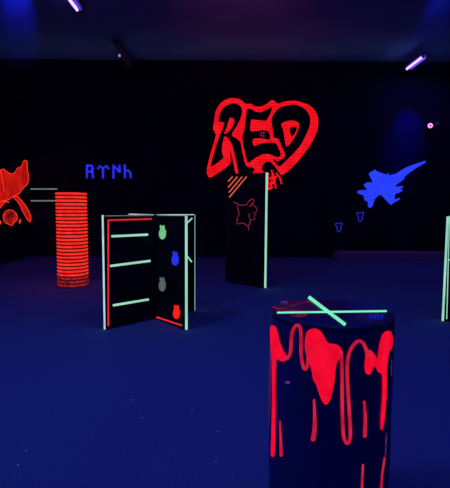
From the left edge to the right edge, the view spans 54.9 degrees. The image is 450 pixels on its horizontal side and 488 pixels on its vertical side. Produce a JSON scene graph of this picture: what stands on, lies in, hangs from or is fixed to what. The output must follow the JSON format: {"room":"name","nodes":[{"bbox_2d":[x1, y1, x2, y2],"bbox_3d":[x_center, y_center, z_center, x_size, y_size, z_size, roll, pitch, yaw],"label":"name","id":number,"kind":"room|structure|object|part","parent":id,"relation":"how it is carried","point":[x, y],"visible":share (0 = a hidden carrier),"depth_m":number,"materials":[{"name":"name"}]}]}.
{"room":"sports facility","nodes":[
{"label":"sports facility","id":0,"kind":"room"},
{"bbox_2d":[0,135,32,263],"bbox_3d":[-6.396,-0.698,5.514,0.200,3.600,17.100,0,5,0],"label":"wall","id":1,"kind":"structure","parent":0,"point":[15,240],"depth_m":13.01,"materials":[{"name":"black paint"}]},
{"bbox_2d":[0,160,30,225],"bbox_3d":[-6.282,-1.523,12.434,0.006,2.038,3.113,0,5,0],"label":"mural","id":2,"kind":"object","parent":1,"relation":"attached to","point":[11,184],"visible":1,"depth_m":12.88,"materials":[{"name":"red paint"}]},
{"bbox_2d":[0,256,449,487],"bbox_3d":[-1.208,1.219,5.771,20.000,0.200,17.300,0,5,0],"label":"floor","id":3,"kind":"structure","parent":0,"point":[154,403],"depth_m":4.10,"materials":[{"name":"carpet"}]},
{"bbox_2d":[55,192,88,287],"bbox_3d":[-3.090,-0.087,8.761,0.607,1.885,0.607,2,5,14],"label":"column","id":4,"kind":"structure","parent":3,"relation":"on","point":[72,270],"depth_m":8.53,"materials":[{"name":"red plastic"}]},
{"bbox_2d":[102,214,194,329],"bbox_3d":[-1.022,0.328,6.206,1.124,1.505,1.236,0,5,0],"label":"screen","id":5,"kind":"object","parent":3,"relation":"on","point":[149,259],"visible":1,"depth_m":5.88,"materials":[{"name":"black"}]},
{"bbox_3d":[-1.291,0.355,5.899,0.026,1.500,0.816,5,7,43],"label":"panel","id":6,"kind":"part","parent":5,"relation":"part of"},
{"bbox_3d":[-1.258,0.304,6.514,0.026,1.500,0.772,-4,6,-40],"label":"panel","id":7,"kind":"part","parent":5,"relation":"part of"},
{"bbox_3d":[-0.746,0.358,5.899,0.026,1.500,0.772,-4,6,-40],"label":"panel","id":8,"kind":"part","parent":5,"relation":"part of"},
{"bbox_3d":[-0.732,0.313,6.446,0.693,1.500,0.026,-4,6,-42],"label":"panel","id":9,"kind":"part","parent":5,"relation":"part of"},
{"bbox_2d":[225,172,267,287],"bbox_3d":[0.450,-0.294,9.008,0.872,2.300,0.880,0,5,0],"label":"screen","id":10,"kind":"object","parent":3,"relation":"on","point":[246,194],"visible":1,"depth_m":8.91,"materials":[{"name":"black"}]},
{"bbox_2d":[269,296,394,487],"bbox_3d":[0.551,0.883,2.328,0.647,1.062,0.636,4,6,35],"label":"drum","id":11,"kind":"object","parent":3,"relation":"on","point":[331,379],"visible":1,"depth_m":2.05,"materials":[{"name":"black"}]},
{"bbox_3d":[0.560,0.366,2.283,0.630,0.020,0.630,0,5,0],"label":"drum lid","id":12,"kind":"part","parent":11,"relation":"part of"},
{"bbox_2d":[333,251,444,260],"bbox_3d":[5.910,0.376,13.786,4.775,0.240,0.720,0,5,0],"label":"platform","id":13,"kind":"object","parent":3,"relation":"on","point":[339,255],"visible":1,"depth_m":13.43,"materials":[{"name":"grey"}]},
{"bbox_2d":[442,216,449,321],"bbox_3d":[3.957,0.355,6.236,1.223,1.508,1.223,4,6,38],"label":"screen","id":14,"kind":"object","parent":3,"relation":"on","point":[446,282],"visible":1,"depth_m":6.14,"materials":[{"name":"green"}]},
{"bbox_2d":[0,59,449,257],"bbox_3d":[-1.183,-2.698,14.025,20.000,6.240,0.200,0,5,0],"label":"wall","id":15,"kind":"structure","parent":0,"point":[153,118],"depth_m":13.88,"materials":[{"name":"black paint"}]},
{"bbox_2d":[31,188,56,189],"bbox_3d":[-5.852,-1.778,13.998,0.871,0.047,0.001,0,5,0],"label":"tape strip","id":16,"kind":"object","parent":15,"relation":"attached to","point":[31,188],"visible":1,"depth_m":14.00,"materials":[{"name":"grey plastic"}]},
{"bbox_2d":[86,165,131,177],"bbox_3d":[-3.743,-2.335,13.950,1.488,0.446,0.001,0,5,0],"label":"rune inscription","id":17,"kind":"object","parent":15,"relation":"attached to","point":[118,169],"visible":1,"depth_m":13.95,"materials":[{"name":"blue paint"}]},
{"bbox_2d":[207,98,317,189],"bbox_3d":[1.197,-3.188,13.877,3.553,2.893,0.001,0,5,0],"label":"graffiti lettering","id":18,"kind":"object","parent":15,"relation":"attached to","point":[257,163],"visible":0.98,"depth_m":13.86,"materials":[{"name":"red paint"}]},
{"bbox_2d":[357,161,425,207],"bbox_3d":[5.370,-1.923,13.980,2.184,1.536,0.001,0,5,0],"label":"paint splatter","id":19,"kind":"object","parent":15,"relation":"attached to","point":[382,184],"visible":1,"depth_m":13.98,"materials":[{"name":"blue paint"}]},
{"bbox_2d":[426,121,439,128],"bbox_3d":[6.592,-3.769,13.701,0.492,0.235,0.181,-1,5,-19],"label":"lamp","id":20,"kind":"object","parent":15,"relation":"attached to","point":[430,125],"visible":1,"depth_m":13.70,"materials":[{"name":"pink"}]},
{"bbox_2d":[0,0,449,61],"bbox_3d":[-1.168,-5.199,5.238,20.000,0.200,17.300,0,5,0],"label":"ceiling","id":21,"kind":"structure","parent":0,"point":[225,30],"depth_m":11.30,"materials":[{"name":"black paint"}]},
{"bbox_2d":[68,0,83,11],"bbox_3d":[-3.265,-5.294,9.066,0.200,0.270,1.330,0,5,0],"label":"lamp","id":22,"kind":"object","parent":21,"relation":"hanging from","point":[77,4],"visible":1,"depth_m":9.51,"materials":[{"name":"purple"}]},
{"bbox_2d":[112,39,132,66],"bbox_3d":[-2.972,-5.572,12.583,0.233,0.295,1.880,0,5,0],"label":"lamp","id":23,"kind":"object","parent":21,"relation":"hanging from","point":[117,44],"visible":1,"depth_m":12.40,"materials":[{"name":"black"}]},
{"bbox_2d":[405,46,428,69],"bbox_3d":[5.631,-5.484,12.729,0.200,0.390,1.140,0,5,0],"label":"lamp","id":24,"kind":"object","parent":21,"relation":"hanging from","point":[422,55],"visible":1,"depth_m":12.57,"materials":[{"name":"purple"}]}
]}

